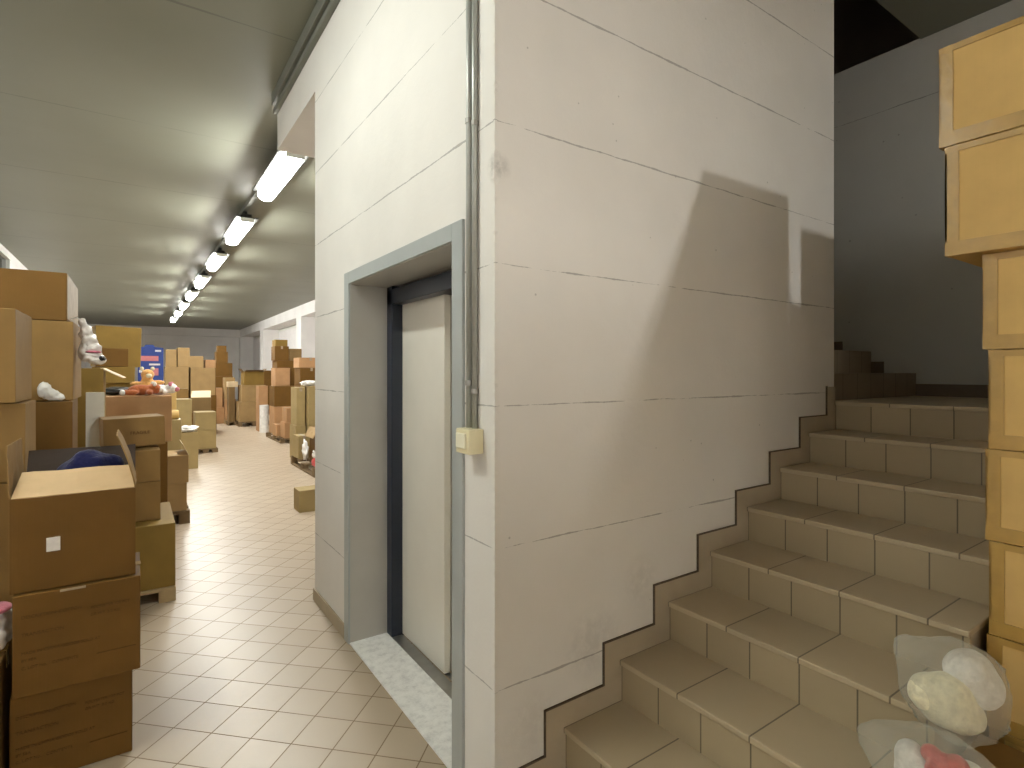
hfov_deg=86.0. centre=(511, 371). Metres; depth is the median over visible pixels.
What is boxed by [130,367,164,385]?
plush toy
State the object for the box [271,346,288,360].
cardboard box
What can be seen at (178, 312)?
lamp
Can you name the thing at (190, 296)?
diffuser
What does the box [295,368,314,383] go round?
cardboard box
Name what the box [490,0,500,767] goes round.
trim
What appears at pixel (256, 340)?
window
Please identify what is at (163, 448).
cardboard box
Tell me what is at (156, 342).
paper sign
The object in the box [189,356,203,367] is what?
cardboard box
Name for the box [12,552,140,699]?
cardboard box
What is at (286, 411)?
cardboard box
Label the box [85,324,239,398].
wall
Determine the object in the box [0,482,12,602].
cardboard box
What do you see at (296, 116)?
beam
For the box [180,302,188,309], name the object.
diffuser
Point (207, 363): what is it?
cardboard box
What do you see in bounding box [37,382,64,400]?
crumpled bag
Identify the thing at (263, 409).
roll
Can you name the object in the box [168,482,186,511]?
cardboard box
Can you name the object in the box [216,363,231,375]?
cardboard box
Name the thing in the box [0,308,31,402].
cardboard box
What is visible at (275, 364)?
cardboard box
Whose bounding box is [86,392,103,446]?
board
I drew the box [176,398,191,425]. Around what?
cardboard box
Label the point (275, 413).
cardboard box
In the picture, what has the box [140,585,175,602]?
wooden pallet
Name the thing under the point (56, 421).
cardboard box
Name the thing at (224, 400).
cardboard box
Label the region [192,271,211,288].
lamp
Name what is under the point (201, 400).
cardboard box
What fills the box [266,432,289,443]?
wooden pallet
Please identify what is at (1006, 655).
cardboard box
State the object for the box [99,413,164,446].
cardboard box
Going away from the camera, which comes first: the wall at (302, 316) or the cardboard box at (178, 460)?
the cardboard box at (178, 460)
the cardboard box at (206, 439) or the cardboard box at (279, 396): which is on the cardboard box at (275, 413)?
the cardboard box at (279, 396)
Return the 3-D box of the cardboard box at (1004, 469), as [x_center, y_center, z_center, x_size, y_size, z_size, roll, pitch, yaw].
[2.053,0.407,1.722,0.666,0.302,0.714,0,0,-34]
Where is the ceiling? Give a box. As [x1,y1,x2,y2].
[0,0,1011,329]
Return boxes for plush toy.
[119,381,163,395]
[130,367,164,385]
[157,382,179,393]
[311,450,314,466]
[894,738,979,767]
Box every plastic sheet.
[182,425,198,431]
[300,380,314,385]
[302,439,308,460]
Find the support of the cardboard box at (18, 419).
on the cardboard box at (4, 501)
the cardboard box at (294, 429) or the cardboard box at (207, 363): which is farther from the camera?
the cardboard box at (207, 363)
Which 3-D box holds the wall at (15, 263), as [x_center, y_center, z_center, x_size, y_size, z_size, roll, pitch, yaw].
[-9.683,-0.425,10.213,0.200,4.030,44.200,0,0,-34]
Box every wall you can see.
[0,243,84,367]
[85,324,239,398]
[239,300,314,384]
[315,0,833,767]
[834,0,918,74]
[834,0,1023,384]
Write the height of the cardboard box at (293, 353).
0.302 m
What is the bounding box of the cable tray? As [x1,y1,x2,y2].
[172,191,257,315]
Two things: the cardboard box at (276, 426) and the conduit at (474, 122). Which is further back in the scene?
the cardboard box at (276, 426)
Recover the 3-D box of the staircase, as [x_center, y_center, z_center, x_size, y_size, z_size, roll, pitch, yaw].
[0.765,0.045,3.922,3.798,3.090,4.400,0,0,-34]
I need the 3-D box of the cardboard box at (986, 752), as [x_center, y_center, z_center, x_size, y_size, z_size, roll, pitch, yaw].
[1.460,1.384,1.406,0.562,0.411,0.564,0,0,-34]
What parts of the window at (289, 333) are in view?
frame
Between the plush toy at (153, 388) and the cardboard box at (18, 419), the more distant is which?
the plush toy at (153, 388)
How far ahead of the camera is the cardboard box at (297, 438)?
9.23 m
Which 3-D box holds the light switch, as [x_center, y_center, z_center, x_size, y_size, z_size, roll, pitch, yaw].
[-0.158,0.251,2.000,0.070,0.089,0.096,0,0,-34]
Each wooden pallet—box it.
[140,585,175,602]
[172,505,189,524]
[198,447,217,453]
[226,421,235,425]
[235,420,255,426]
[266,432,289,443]
[291,456,314,477]
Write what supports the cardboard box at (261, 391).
on the floor
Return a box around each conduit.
[465,0,471,427]
[471,0,477,428]
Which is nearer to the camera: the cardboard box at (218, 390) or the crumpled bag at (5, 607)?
the crumpled bag at (5, 607)
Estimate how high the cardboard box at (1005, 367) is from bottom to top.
0.327 m
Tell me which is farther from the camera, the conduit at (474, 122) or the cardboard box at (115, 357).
the cardboard box at (115, 357)
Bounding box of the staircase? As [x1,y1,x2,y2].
[519,342,989,767]
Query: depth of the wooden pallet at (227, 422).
16.37 m
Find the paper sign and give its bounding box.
[155,341,165,344]
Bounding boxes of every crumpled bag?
[0,601,11,649]
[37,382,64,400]
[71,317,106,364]
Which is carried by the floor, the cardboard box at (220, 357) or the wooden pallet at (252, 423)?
the wooden pallet at (252, 423)
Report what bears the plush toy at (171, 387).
on the cardboard box at (116, 405)
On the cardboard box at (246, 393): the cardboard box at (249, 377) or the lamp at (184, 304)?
the cardboard box at (249, 377)
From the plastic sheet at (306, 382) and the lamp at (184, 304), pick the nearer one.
the plastic sheet at (306, 382)
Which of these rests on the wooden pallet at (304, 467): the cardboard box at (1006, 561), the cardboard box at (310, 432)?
the cardboard box at (310, 432)
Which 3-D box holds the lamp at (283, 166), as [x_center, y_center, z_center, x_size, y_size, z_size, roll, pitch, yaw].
[-2.639,-2.252,6.218,0.300,0.244,1.570,0,0,-34]
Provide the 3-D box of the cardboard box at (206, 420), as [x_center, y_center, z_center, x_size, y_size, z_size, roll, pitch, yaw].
[-6.157,0.966,10.996,0.362,0.354,0.499,0,0,-34]
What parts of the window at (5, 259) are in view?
pane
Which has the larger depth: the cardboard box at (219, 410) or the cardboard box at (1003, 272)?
the cardboard box at (219, 410)
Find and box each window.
[0,248,10,268]
[253,336,259,369]
[279,325,295,348]
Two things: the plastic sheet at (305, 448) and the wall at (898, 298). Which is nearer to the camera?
the wall at (898, 298)
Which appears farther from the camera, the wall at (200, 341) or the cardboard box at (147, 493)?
the wall at (200, 341)
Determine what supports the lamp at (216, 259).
hanging from the cable tray
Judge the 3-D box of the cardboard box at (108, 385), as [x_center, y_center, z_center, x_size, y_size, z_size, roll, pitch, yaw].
[-4.716,0.460,6.497,0.418,0.657,0.549,0,0,-34]
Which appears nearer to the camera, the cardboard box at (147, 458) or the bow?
the bow
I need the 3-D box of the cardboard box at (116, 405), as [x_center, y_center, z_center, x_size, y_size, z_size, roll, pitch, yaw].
[-3.572,0.429,5.201,0.572,0.425,0.619,0,0,-34]
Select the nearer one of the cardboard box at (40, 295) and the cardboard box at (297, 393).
the cardboard box at (40, 295)
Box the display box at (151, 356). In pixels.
[138,345,162,384]
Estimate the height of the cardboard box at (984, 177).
0.374 m
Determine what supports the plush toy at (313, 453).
on the wooden pallet at (304, 467)
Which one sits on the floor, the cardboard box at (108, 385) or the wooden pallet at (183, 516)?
the wooden pallet at (183, 516)
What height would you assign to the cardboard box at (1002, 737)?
0.305 m
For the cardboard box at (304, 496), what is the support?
on the floor
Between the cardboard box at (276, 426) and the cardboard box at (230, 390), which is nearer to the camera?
the cardboard box at (276, 426)
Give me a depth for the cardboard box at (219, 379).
17.60 m
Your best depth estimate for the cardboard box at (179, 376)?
13.45 m
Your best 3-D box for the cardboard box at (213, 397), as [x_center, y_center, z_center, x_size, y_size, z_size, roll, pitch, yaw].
[-7.896,1.087,13.987,0.582,1.006,0.599,0,0,-35]
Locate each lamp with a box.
[169,315,178,321]
[173,307,184,316]
[178,298,190,309]
[184,287,199,300]
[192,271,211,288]
[204,248,229,270]
[222,211,258,244]
[252,150,308,200]
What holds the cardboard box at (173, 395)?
on the cardboard box
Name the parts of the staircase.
skirting, skirting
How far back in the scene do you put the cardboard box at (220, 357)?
17.68 m
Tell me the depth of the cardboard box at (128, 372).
6.29 m
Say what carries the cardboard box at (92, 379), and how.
on the floor
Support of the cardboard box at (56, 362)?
on the cardboard box at (56, 421)
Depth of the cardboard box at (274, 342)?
13.76 m
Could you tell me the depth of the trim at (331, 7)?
3.90 m
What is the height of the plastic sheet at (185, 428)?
0.115 m
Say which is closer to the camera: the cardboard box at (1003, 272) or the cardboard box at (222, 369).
the cardboard box at (1003, 272)
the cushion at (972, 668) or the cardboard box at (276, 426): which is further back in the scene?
the cardboard box at (276, 426)
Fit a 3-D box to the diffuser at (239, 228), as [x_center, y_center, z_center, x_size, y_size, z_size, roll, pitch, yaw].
[-4.281,-2.184,8.609,0.170,0.109,1.510,0,0,-34]
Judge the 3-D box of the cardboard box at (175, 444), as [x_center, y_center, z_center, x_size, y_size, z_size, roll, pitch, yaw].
[-4.179,0.743,6.502,0.434,0.369,0.449,0,0,-34]
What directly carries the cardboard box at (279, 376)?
on the cardboard box at (279, 396)
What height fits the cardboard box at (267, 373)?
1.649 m
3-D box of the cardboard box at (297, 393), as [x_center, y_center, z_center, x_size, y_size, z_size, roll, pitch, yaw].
[-3.946,0.623,10.118,0.149,0.689,0.452,0,0,-34]
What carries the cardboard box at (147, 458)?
on the cardboard box at (147, 493)
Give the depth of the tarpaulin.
5.09 m
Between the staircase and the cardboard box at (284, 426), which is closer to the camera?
the staircase
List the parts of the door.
marble sill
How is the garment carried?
on the folded cloth
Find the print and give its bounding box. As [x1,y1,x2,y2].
[0,601,11,613]
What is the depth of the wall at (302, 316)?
24.93 m
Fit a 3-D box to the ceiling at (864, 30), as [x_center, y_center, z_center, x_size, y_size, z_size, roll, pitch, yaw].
[2.200,-3.360,5.575,3.060,2.100,3.700,0,0,-34]
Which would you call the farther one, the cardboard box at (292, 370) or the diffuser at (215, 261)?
the cardboard box at (292, 370)
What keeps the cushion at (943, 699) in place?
in the plastic bag
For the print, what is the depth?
2.14 m
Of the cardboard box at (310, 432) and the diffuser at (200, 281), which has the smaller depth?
the cardboard box at (310, 432)
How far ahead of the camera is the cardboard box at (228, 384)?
16.40 m
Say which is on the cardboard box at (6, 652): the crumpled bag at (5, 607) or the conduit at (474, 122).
the crumpled bag at (5, 607)
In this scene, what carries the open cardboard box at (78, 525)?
on the cardboard box at (63, 636)
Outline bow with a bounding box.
[920,743,969,767]
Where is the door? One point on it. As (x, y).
(404, 346)
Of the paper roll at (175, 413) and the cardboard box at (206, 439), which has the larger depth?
the cardboard box at (206, 439)
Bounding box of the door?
[344,219,464,767]
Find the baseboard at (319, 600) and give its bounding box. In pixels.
[313,587,343,637]
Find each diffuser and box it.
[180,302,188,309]
[186,292,197,300]
[195,276,208,288]
[207,254,225,270]
[226,219,252,244]
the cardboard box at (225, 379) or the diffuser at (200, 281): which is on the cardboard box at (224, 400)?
the cardboard box at (225, 379)
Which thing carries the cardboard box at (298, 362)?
on the cardboard box at (301, 374)
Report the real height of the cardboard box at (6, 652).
0.501 m
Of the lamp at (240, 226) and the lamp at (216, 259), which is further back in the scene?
the lamp at (216, 259)
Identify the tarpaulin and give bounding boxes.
[106,387,127,394]
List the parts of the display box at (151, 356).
printed panel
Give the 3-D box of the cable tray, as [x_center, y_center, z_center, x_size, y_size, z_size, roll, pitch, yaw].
[-8.629,-2.408,14.940,0.060,0.065,23.200,0,0,-34]
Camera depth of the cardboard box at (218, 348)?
17.72 m
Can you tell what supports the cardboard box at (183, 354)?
on the cardboard box at (179, 376)
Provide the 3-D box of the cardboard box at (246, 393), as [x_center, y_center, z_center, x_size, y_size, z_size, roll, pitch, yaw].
[-7.866,0.633,16.586,0.652,0.489,0.749,0,0,-34]
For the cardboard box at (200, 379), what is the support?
on the cardboard box at (213, 397)
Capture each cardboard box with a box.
[0,268,77,324]
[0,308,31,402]
[0,400,35,482]
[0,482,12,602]
[0,639,11,767]
[5,429,136,594]
[9,670,132,767]
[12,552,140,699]
[28,320,80,400]
[36,398,77,449]
[78,368,125,447]
[90,325,141,367]
[92,367,134,382]
[94,348,127,366]
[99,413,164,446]
[106,383,131,387]
[106,393,171,440]
[135,445,159,482]
[136,480,160,521]
[136,502,174,591]
[158,441,167,502]
[164,367,188,389]
[165,349,176,366]
[167,418,181,450]
[167,440,188,483]
[168,392,175,409]
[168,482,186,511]
[176,348,189,366]
[176,388,187,397]
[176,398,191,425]
[182,430,197,468]
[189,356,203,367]
[189,368,214,394]
[189,395,216,432]
[191,391,210,412]
[193,410,215,430]
[198,430,215,448]
[204,360,215,367]
[214,352,227,362]
[216,346,225,351]
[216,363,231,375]
[216,376,232,406]
[216,388,221,406]
[216,407,223,423]
[223,377,234,398]
[223,399,235,419]
[226,382,237,386]
[227,387,234,421]
[235,401,255,421]
[238,385,265,401]
[239,369,265,384]
[244,370,270,405]
[256,386,267,430]
[269,386,293,406]
[269,406,290,432]
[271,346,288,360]
[271,368,289,385]
[272,340,287,346]
[272,361,293,367]
[273,423,279,435]
[280,421,290,437]
[282,407,290,421]
[289,349,301,360]
[290,368,294,385]
[290,424,305,456]
[291,387,304,425]
[293,434,309,458]
[294,358,314,367]
[294,485,314,512]
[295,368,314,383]
[300,385,314,424]
[305,426,314,460]
[939,16,1023,150]
[945,126,1023,266]
[961,734,1023,767]
[982,249,1023,349]
[985,448,1023,546]
[987,632,1023,739]
[988,349,1023,450]
[989,540,1023,643]
[989,727,1023,751]
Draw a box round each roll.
[172,410,178,418]
[259,405,268,432]
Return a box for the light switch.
[456,427,482,454]
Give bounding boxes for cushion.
[907,671,986,735]
[942,648,1005,710]
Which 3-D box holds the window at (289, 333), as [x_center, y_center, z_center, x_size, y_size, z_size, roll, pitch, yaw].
[-9.363,-0.660,23.716,0.085,2.700,6.500,0,0,-34]
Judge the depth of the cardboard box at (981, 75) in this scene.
1.80 m
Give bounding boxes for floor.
[79,399,451,767]
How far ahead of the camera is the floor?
3.08 m
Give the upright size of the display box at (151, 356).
0.585 m
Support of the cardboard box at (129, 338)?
on the cardboard box at (128, 372)
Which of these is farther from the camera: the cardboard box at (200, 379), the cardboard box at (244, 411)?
the cardboard box at (244, 411)
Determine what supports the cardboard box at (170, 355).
on the cardboard box at (179, 376)
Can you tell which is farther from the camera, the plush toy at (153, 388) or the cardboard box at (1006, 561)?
the plush toy at (153, 388)
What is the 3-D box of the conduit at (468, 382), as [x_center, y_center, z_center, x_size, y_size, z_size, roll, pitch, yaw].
[-0.158,-1.052,2.036,0.030,2.516,0.030,0,0,-34]
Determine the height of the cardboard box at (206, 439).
0.364 m
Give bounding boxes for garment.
[57,449,124,469]
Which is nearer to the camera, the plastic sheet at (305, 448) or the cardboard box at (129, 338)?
the cardboard box at (129, 338)
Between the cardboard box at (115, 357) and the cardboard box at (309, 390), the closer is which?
the cardboard box at (115, 357)
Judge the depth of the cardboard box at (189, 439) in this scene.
9.01 m
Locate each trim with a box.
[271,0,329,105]
[273,0,340,114]
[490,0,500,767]
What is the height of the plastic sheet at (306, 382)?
0.113 m
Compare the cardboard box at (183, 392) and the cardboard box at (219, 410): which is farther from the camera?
the cardboard box at (219, 410)
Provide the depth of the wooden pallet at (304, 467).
8.88 m
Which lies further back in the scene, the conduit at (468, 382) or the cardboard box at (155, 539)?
the cardboard box at (155, 539)
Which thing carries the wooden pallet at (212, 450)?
on the floor
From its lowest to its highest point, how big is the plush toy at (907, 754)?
0.137 m
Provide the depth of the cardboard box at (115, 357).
6.26 m
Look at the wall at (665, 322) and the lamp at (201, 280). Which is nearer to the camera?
the wall at (665, 322)
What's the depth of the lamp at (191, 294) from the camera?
15.38 m
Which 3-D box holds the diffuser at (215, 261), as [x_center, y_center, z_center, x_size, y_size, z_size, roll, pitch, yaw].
[-5.923,-2.184,10.999,0.170,0.109,1.510,0,0,-34]
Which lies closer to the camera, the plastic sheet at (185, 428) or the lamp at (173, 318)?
the plastic sheet at (185, 428)
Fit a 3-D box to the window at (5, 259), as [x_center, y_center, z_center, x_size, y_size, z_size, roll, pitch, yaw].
[-7.142,-1.970,6.620,0.120,0.720,11.000,0,0,-34]
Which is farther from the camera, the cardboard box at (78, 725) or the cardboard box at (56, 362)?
the cardboard box at (56, 362)
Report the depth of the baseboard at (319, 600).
3.52 m

